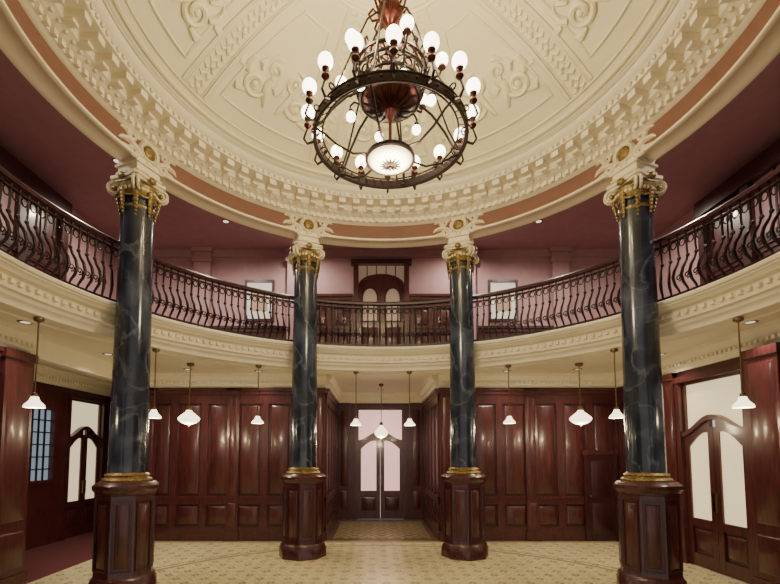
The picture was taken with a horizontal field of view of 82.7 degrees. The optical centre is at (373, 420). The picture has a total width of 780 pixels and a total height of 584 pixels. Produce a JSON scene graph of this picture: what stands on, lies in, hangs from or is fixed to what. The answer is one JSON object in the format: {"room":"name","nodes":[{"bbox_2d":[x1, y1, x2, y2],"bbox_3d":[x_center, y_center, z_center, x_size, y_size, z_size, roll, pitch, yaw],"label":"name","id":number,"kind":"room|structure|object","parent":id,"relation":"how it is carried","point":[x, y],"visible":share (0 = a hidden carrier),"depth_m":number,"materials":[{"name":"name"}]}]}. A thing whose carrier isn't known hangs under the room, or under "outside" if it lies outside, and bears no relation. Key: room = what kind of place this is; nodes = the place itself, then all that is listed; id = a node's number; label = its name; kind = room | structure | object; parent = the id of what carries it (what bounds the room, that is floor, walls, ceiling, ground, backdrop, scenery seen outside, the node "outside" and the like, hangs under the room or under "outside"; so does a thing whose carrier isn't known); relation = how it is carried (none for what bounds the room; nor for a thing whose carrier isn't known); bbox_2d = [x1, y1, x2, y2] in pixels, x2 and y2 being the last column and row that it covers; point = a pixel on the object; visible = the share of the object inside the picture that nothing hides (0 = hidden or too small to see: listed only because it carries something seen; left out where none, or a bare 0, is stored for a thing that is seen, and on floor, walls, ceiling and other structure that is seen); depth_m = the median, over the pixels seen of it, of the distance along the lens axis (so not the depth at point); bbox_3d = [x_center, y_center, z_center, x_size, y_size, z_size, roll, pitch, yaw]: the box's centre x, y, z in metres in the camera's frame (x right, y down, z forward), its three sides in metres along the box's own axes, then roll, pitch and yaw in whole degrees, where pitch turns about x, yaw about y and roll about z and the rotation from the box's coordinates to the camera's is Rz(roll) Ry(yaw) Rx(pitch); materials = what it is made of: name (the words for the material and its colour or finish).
{"room":"grand lobby rotunda","nodes":[
{"label":"grand lobby rotunda","id":0,"kind":"room"},
{"bbox_2d":[0,320,42,583],"bbox_3d":[-5.170,0.293,2.751,0.700,3.600,7.230,0,-4,0],"label":"wall","id":1,"kind":"structure","parent":0,"point":[17,363],"depth_m":6.04,"materials":[{"name":"brown wood"}]},
{"bbox_2d":[31,339,112,380],"bbox_3d":[-5.095,-0.986,8.114,0.150,0.300,3.350,0,-4,0],"label":"header","id":2,"kind":"object","parent":1,"relation":"attached to","point":[48,352],"visible":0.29,"depth_m":7.40,"materials":[{"name":"beige paint"}]},
{"bbox_2d":[24,531,92,582],"bbox_3d":[-5.970,2.474,7.446,1.900,0.102,7.800,0,-4,0],"label":"floor","id":3,"kind":"structure","parent":0,"point":[40,562],"depth_m":8.07,"materials":[{"name":"red carpet"}]},
{"bbox_2d":[25,364,111,550],"bbox_3d":[-6.680,0.618,7.400,0.320,3.600,7.750,0,-4,0],"label":"wall","id":4,"kind":"structure","parent":0,"point":[44,501],"depth_m":9.35,"materials":[{"name":"brown wood"}]},
{"bbox_2d":[28,406,57,484],"bbox_3d":[-6.740,0.473,8.909,0.120,1.580,0.800,0,-4,0],"label":"window","id":5,"kind":"structure","parent":4,"relation":"in","point":[44,421],"depth_m":9.05,"materials":[{"name":"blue glass"}]},
{"bbox_2d":[60,392,107,540],"bbox_3d":[-6.745,1.019,10.274,0.190,3.200,1.400,0,-4,0],"label":"door","id":6,"kind":"structure","parent":4,"relation":"in","point":[86,415],"depth_m":10.24,"materials":[{"name":"brown wood"}]},
{"bbox_2d":[67,209,118,299],"bbox_3d":[-6.270,-3.209,5.136,0.100,2.880,11.600,0,-4,0],"label":"wall","id":7,"kind":"structure","parent":0,"point":[91,249],"depth_m":9.77,"materials":[{"name":"paint"}]},
{"bbox_2d":[147,373,325,541],"bbox_3d":[-3.050,0.774,9.630,4.000,3.600,0.320,0,-4,0],"label":"wall","id":8,"kind":"structure","parent":0,"point":[218,475],"depth_m":9.64,"materials":[{"name":"brown wood"}]},
{"bbox_2d":[324,375,341,539],"bbox_3d":[-1.055,0.881,11.166,0.270,3.600,3.000,0,-4,0],"label":"wall","id":9,"kind":"structure","parent":0,"point":[333,392],"depth_m":10.70,"materials":[{"name":"brown wood"}]},
{"bbox_2d":[337,392,422,519],"bbox_3d":[0.180,0.985,12.647,2.500,3.600,0.270,0,-4,0],"label":"wall","id":10,"kind":"structure","parent":0,"point":[345,509],"depth_m":12.63,"materials":[{"name":"brown wood"}]},
{"bbox_2d":[353,404,407,519],"bbox_3d":[0.180,1.157,12.675,1.560,3.260,0.190,0,-4,0],"label":"door","id":11,"kind":"structure","parent":10,"relation":"in","point":[380,465],"depth_m":12.67,"materials":[{"name":"brown wood"}]},
{"bbox_2d":[152,247,620,341],"bbox_3d":[0.180,-2.808,10.872,14.400,2.880,0.300,0,-4,0],"label":"wall","id":12,"kind":"structure","parent":0,"point":[428,274],"depth_m":10.96,"materials":[{"name":"paint"}]},
{"bbox_2d":[244,280,274,321],"bbox_3d":[-2.820,-2.966,10.908,0.720,1.040,0.049,0,-4,0],"label":"framed print","id":13,"kind":"object","parent":12,"relation":"attached to","point":[269,285],"visible":0.66,"depth_m":10.90,"materials":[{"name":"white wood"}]},
{"bbox_2d":[351,259,411,346],"bbox_3d":[0.180,-2.671,10.833,1.480,2.600,0.160,0,-4,0],"label":"door","id":14,"kind":"structure","parent":12,"relation":"in","point":[381,280],"depth_m":10.88,"materials":[{"name":"brown wood"}]},
{"bbox_2d":[210,294,553,345],"bbox_3d":[0.180,-2.241,10.888,12.800,1.750,0.210,0,-4,0],"label":"trim","id":15,"kind":"structure","parent":12,"relation":"attached to","point":[346,297],"depth_m":10.84,"materials":[{"name":"brown wood"}]},
{"bbox_2d":[488,280,518,321],"bbox_3d":[3.180,-2.966,10.908,0.720,1.040,0.049,0,-4,0],"label":"framed print","id":16,"kind":"object","parent":12,"relation":"attached to","point":[493,285],"visible":0.64,"depth_m":10.90,"materials":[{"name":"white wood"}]},
{"bbox_2d":[27,518,748,583],"bbox_3d":[0.330,2.367,5.899,10.700,0.101,13.900,0,-4,0],"label":"floor","id":17,"kind":"structure","parent":0,"point":[345,561],"depth_m":7.57,"materials":[{"name":"tile"}]},
{"bbox_2d":[88,480,159,583],"bbox_3d":[-3.423,1.579,6.097,0.800,1.500,0.800,-2,-4,22],"label":"pedestal","id":18,"kind":"object","parent":17,"relation":"on","point":[124,512],"visible":0.98,"depth_m":5.81,"materials":[{"name":"brown wood"}]},
{"bbox_2d":[101,206,153,481],"bbox_3d":[-3.423,-1.089,6.284,0.630,3.850,0.630,-2,-4,22],"label":"shaft","id":19,"kind":"object","parent":18,"relation":"on","point":[130,386],"visible":1,"depth_m":6.11,"materials":[{"name":"stone"}]},
{"bbox_2d":[106,157,168,224],"bbox_3d":[-3.423,-3.300,6.438,0.641,0.858,0.641,-2,-4,22],"label":"capital","id":20,"kind":"object","parent":19,"relation":"on","point":[137,184],"visible":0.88,"depth_m":6.27,"materials":[{"name":"stone"}]},
{"bbox_2d":[279,473,325,560],"bbox_3d":[-1.312,1.726,8.203,0.800,1.500,0.800,2,-4,-22],"label":"pedestal","id":21,"kind":"object","parent":17,"relation":"on","point":[303,494],"visible":0.98,"depth_m":7.89,"materials":[{"name":"brown wood"}]},
{"bbox_2d":[286,268,320,473],"bbox_3d":[-1.312,-0.942,8.389,0.630,3.850,0.630,2,-4,-22],"label":"shaft","id":22,"kind":"object","parent":21,"relation":"on","point":[303,460],"visible":1,"depth_m":8.20,"materials":[{"name":"stone"}]},
{"bbox_2d":[287,232,324,279],"bbox_3d":[-1.312,-3.152,8.544,0.641,0.858,0.641,2,-4,-22],"label":"capital","id":23,"kind":"object","parent":22,"relation":"on","point":[306,252],"visible":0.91,"depth_m":8.36,"materials":[{"name":"stone"}]},
{"bbox_2d":[441,473,487,560],"bbox_3d":[1.673,1.726,8.203,0.800,1.500,0.800,-2,-4,22],"label":"pedestal","id":24,"kind":"object","parent":17,"relation":"on","point":[464,494],"visible":1,"depth_m":7.89,"materials":[{"name":"brown wood"}]},
{"bbox_2d":[447,268,480,473],"bbox_3d":[1.673,-0.942,8.389,0.630,3.850,0.630,-2,-4,22],"label":"shaft","id":25,"kind":"object","parent":24,"relation":"on","point":[463,441],"visible":1,"depth_m":8.20,"materials":[{"name":"stone"}]},
{"bbox_2d":[442,232,478,278],"bbox_3d":[1.673,-3.152,8.544,0.641,0.858,0.641,-2,-4,22],"label":"capital","id":26,"kind":"object","parent":25,"relation":"on","point":[460,252],"visible":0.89,"depth_m":8.36,"materials":[{"name":"stone"}]},
{"bbox_2d":[613,480,686,583],"bbox_3d":[3.783,1.579,6.097,0.800,1.500,0.800,2,-4,-22],"label":"pedestal","id":27,"kind":"object","parent":17,"relation":"on","point":[649,513],"visible":0.98,"depth_m":5.81,"materials":[{"name":"brown wood"}]},
{"bbox_2d":[618,206,673,481],"bbox_3d":[3.783,-1.089,6.284,0.630,3.850,0.630,2,-4,-22],"label":"shaft","id":28,"kind":"object","parent":27,"relation":"on","point":[644,423],"visible":1,"depth_m":6.11,"materials":[{"name":"stone"}]},
{"bbox_2d":[603,157,666,224],"bbox_3d":[3.783,-3.300,6.438,0.641,0.858,0.641,2,-4,-22],"label":"capital","id":29,"kind":"object","parent":28,"relation":"on","point":[636,184],"visible":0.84,"depth_m":6.28,"materials":[{"name":"cream plaster"},{"name":"gilded metal"}]},
{"bbox_2d":[0,49,779,248],"bbox_3d":[0.180,-4.618,5.636,14.400,0.001,12.400,0,-4,0],"label":"ceiling","id":30,"kind":"structure","parent":0,"point":[32,130],"depth_m":7.94,"materials":[{"name":"paint"}]},
{"bbox_2d":[221,219,229,223],"bbox_3d":[-3.220,-4.333,9.626,0.180,0.012,0.180,0,-4,0],"label":"recessed light","id":31,"kind":"object","parent":30,"relation":"in","point":[226,221],"visible":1,"depth_m":9.62,"materials":[{"name":"white"}]},
{"bbox_2d":[0,0,779,247],"bbox_3d":[0.180,-4.226,5.007,8.200,0.870,8.200,0,-4,0],"label":"entablature","id":32,"kind":"object","parent":30,"relation":"attached to","point":[75,54],"visible":0.99,"depth_m":6.10,"materials":[{"name":"beige paint"}]},
{"bbox_2d":[119,124,175,178],"bbox_3d":[-3.250,-3.860,6.406,0.083,0.446,1.008,-2,-4,22],"label":"cartouche","id":33,"kind":"object","parent":32,"relation":"attached to","point":[146,150],"visible":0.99,"depth_m":6.35,"materials":[{"name":"paint"}]},
{"bbox_2d":[283,213,333,237],"bbox_3d":[-1.241,-3.720,8.410,1.008,0.446,0.083,2,-4,-22],"label":"cartouche","id":34,"kind":"object","parent":32,"relation":"attached to","point":[308,224],"visible":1,"depth_m":8.38,"materials":[{"name":"paint"}]},
{"bbox_2d":[433,213,484,237],"bbox_3d":[1.601,-3.720,8.410,1.008,0.446,0.083,-2,-4,22],"label":"cartouche","id":35,"kind":"object","parent":32,"relation":"attached to","point":[458,224],"visible":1,"depth_m":8.38,"materials":[{"name":"paint"}]},
{"bbox_2d":[595,124,655,178],"bbox_3d":[3.610,-3.860,6.406,0.083,0.446,1.008,2,-4,-22],"label":"cartouche","id":36,"kind":"object","parent":32,"relation":"attached to","point":[621,154],"visible":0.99,"depth_m":6.35,"materials":[{"name":"paint"}]},
{"bbox_2d":[0,250,779,373],"bbox_3d":[0.180,-1.516,5.419,14.400,0.460,12.400,0,-4,0],"label":"balcony","id":37,"kind":"object","parent":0,"point":[752,293],"visible":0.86,"depth_m":7.03,"materials":[{"name":"beige paint"}]},
{"bbox_2d":[22,317,45,408],"bbox_3d":[-4.151,-0.719,5.449,0.230,1.115,0.230,0,-4,0],"label":"pendant lamp","id":38,"kind":"object","parent":37,"relation":"hanging from","point":[34,401],"visible":1,"depth_m":5.42,"materials":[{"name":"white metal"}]},
{"bbox_2d":[0,146,72,280],"bbox_3d":[-6.070,-3.002,7.027,0.280,2.730,3.200,0,-4,0],"label":"screen","id":39,"kind":"object","parent":37,"relation":"on","point":[8,162],"visible":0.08,"depth_m":7.81,"materials":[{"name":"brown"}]},
{"bbox_2d":[149,348,161,418],"bbox_3d":[-3.518,-0.603,7.115,0.230,1.115,0.230,0,-4,0],"label":"pendant lamp","id":40,"kind":"object","parent":37,"relation":"hanging from","point":[153,414],"visible":0.96,"depth_m":7.09,"materials":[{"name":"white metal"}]},
{"bbox_2d":[251,365,262,423],"bbox_3d":[-2.208,-0.510,8.434,0.230,1.115,0.230,0,-4,0],"label":"pendant lamp","id":41,"kind":"object","parent":37,"relation":"hanging from","point":[257,420],"visible":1,"depth_m":8.40,"materials":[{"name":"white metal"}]},
{"bbox_2d":[0,166,779,346],"bbox_3d":[0.180,-2.266,4.870,8.598,0.960,8.598,1,-4,-15],"label":"balcony balustrade","id":42,"kind":"object","parent":37,"relation":"on","point":[14,185],"visible":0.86,"depth_m":6.35,"materials":[{"name":"brown metal"}]},
{"bbox_2d":[503,365,515,423],"bbox_3d":[2.568,-0.510,8.434,0.230,1.115,0.230,0,-4,0],"label":"pendant lamp","id":43,"kind":"object","parent":37,"relation":"hanging from","point":[509,420],"visible":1,"depth_m":8.41,"materials":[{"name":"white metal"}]},
{"bbox_2d":[609,349,623,418],"bbox_3d":[3.878,-0.603,7.115,0.230,1.115,0.230,0,-4,0],"label":"pendant lamp","id":44,"kind":"object","parent":37,"relation":"hanging from","point":[616,414],"visible":0.98,"depth_m":7.08,"materials":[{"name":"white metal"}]},
{"bbox_2d":[694,139,779,284],"bbox_3d":[6.430,-3.002,7.027,0.280,2.730,3.200,0,-4,0],"label":"wall","id":45,"kind":"structure","parent":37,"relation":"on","point":[767,161],"depth_m":7.61,"materials":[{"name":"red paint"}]},
{"bbox_2d":[731,317,755,408],"bbox_3d":[4.511,-0.719,5.449,0.230,1.115,0.230,0,-4,0],"label":"pendant lamp","id":46,"kind":"object","parent":37,"relation":"hanging from","point":[743,401],"visible":1,"depth_m":5.43,"materials":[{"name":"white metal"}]},
{"bbox_2d":[0,313,779,391],"bbox_3d":[0.180,-1.324,6.157,14.400,0.100,13.900,0,-4,0],"label":"ceiling","id":47,"kind":"structure","parent":0,"point":[164,363],"depth_m":8.73,"materials":[{"name":"beige paint"}]},
{"bbox_2d":[17,320,31,323],"bbox_3d":[-4.570,-1.292,5.804,0.180,0.012,0.180,0,-4,0],"label":"recessed light","id":48,"kind":"object","parent":47,"relation":"in","point":[19,321],"visible":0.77,"depth_m":5.81,"materials":[{"name":"white"}]},
{"bbox_2d":[178,363,199,425],"bbox_3d":[-3.520,-0.504,8.456,0.400,1.205,0.400,0,-4,0],"label":"globe pendant lamp","id":49,"kind":"object","parent":47,"relation":"hanging from","point":[188,417],"visible":1,"depth_m":8.35,"materials":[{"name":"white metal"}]},
{"bbox_2d":[351,371,360,425],"bbox_3d":[-0.370,-0.464,9.105,0.230,1.115,0.230,0,-4,0],"label":"pendant lamp","id":50,"kind":"object","parent":47,"relation":"hanging from","point":[355,422],"visible":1,"depth_m":9.04,"materials":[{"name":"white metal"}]},
{"bbox_2d":[374,384,387,438],"bbox_3d":[0.180,-0.236,11.043,0.340,1.386,0.340,0,-4,0],"label":"globe pendant lamp","id":51,"kind":"object","parent":47,"relation":"hanging from","point":[381,432],"visible":1,"depth_m":10.94,"materials":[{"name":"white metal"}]},
{"bbox_2d":[404,371,414,425],"bbox_3d":[0.730,-0.464,9.105,0.230,1.115,0.230,0,-4,0],"label":"pendant lamp","id":52,"kind":"object","parent":47,"relation":"hanging from","point":[409,422],"visible":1,"depth_m":9.08,"materials":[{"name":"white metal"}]},
{"bbox_2d":[569,363,591,425],"bbox_3d":[3.930,-0.504,8.456,0.400,1.205,0.400,0,-4,0],"label":"globe pendant lamp","id":53,"kind":"object","parent":47,"relation":"hanging from","point":[580,417],"visible":1,"depth_m":8.35,"materials":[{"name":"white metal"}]},
{"bbox_2d":[744,320,758,323],"bbox_3d":[4.930,-1.292,5.804,0.180,0.012,0.180,0,-4,0],"label":"recessed light","id":54,"kind":"object","parent":47,"relation":"in","point":[754,321],"visible":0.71,"depth_m":5.81,"materials":[{"name":"white"}]},
{"bbox_2d":[104,0,677,185],"bbox_3d":[0.180,-5.108,5.069,6.199,1.202,6.199,1,-4,-17],"label":"ceiling","id":55,"kind":"structure","parent":0,"point":[242,66],"depth_m":6.17,"materials":[{"name":"paint"}]},
{"bbox_2d":[301,0,480,192],"bbox_3d":[0.180,-4.251,5.009,1.990,2.920,1.988,0,-4,0],"label":"chandelier","id":56,"kind":"object","parent":55,"relation":"hanging from","point":[390,95],"visible":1,"depth_m":4.78,"materials":[{"name":"brown metal"}]},
{"bbox_2d":[419,375,439,539],"bbox_3d":[1.415,0.881,11.166,0.270,3.600,3.000,0,-4,0],"label":"wall","id":57,"kind":"structure","parent":0,"point":[429,395],"depth_m":10.71,"materials":[{"name":"brown wood"}]},
{"bbox_2d":[438,373,620,541],"bbox_3d":[3.395,0.774,9.630,3.970,3.600,0.320,0,-4,0],"label":"wall","id":58,"kind":"structure","parent":0,"point":[532,466],"depth_m":9.65,"materials":[{"name":"brown wood"}]},
{"bbox_2d":[582,450,618,540],"bbox_3d":[4.900,1.599,9.529,0.760,1.940,0.075,0,-4,0],"label":"door","id":59,"kind":"structure","parent":58,"relation":"in","point":[600,467],"depth_m":9.54,"materials":[{"name":"brown wood"}]},
{"bbox_2d":[654,209,699,299],"bbox_3d":[6.630,-3.209,5.136,0.100,2.880,11.600,0,-4,0],"label":"wall","id":60,"kind":"structure","parent":0,"point":[689,217],"depth_m":9.60,"materials":[{"name":"paint"}]},
{"bbox_2d":[613,319,779,583],"bbox_3d":[5.315,0.407,4.382,0.370,3.600,10.600,0,-4,0],"label":"wall","id":61,"kind":"structure","parent":0,"point":[760,345],"depth_m":5.94,"materials":[{"name":"brown wood"}]},
{"bbox_2d":[672,361,756,583],"bbox_3d":[5.405,0.791,7.012,0.190,3.200,1.560,0,-4,0],"label":"door","id":62,"kind":"structure","parent":61,"relation":"in","point":[714,468],"depth_m":6.99,"materials":[{"name":"brown wood"}]}
]}

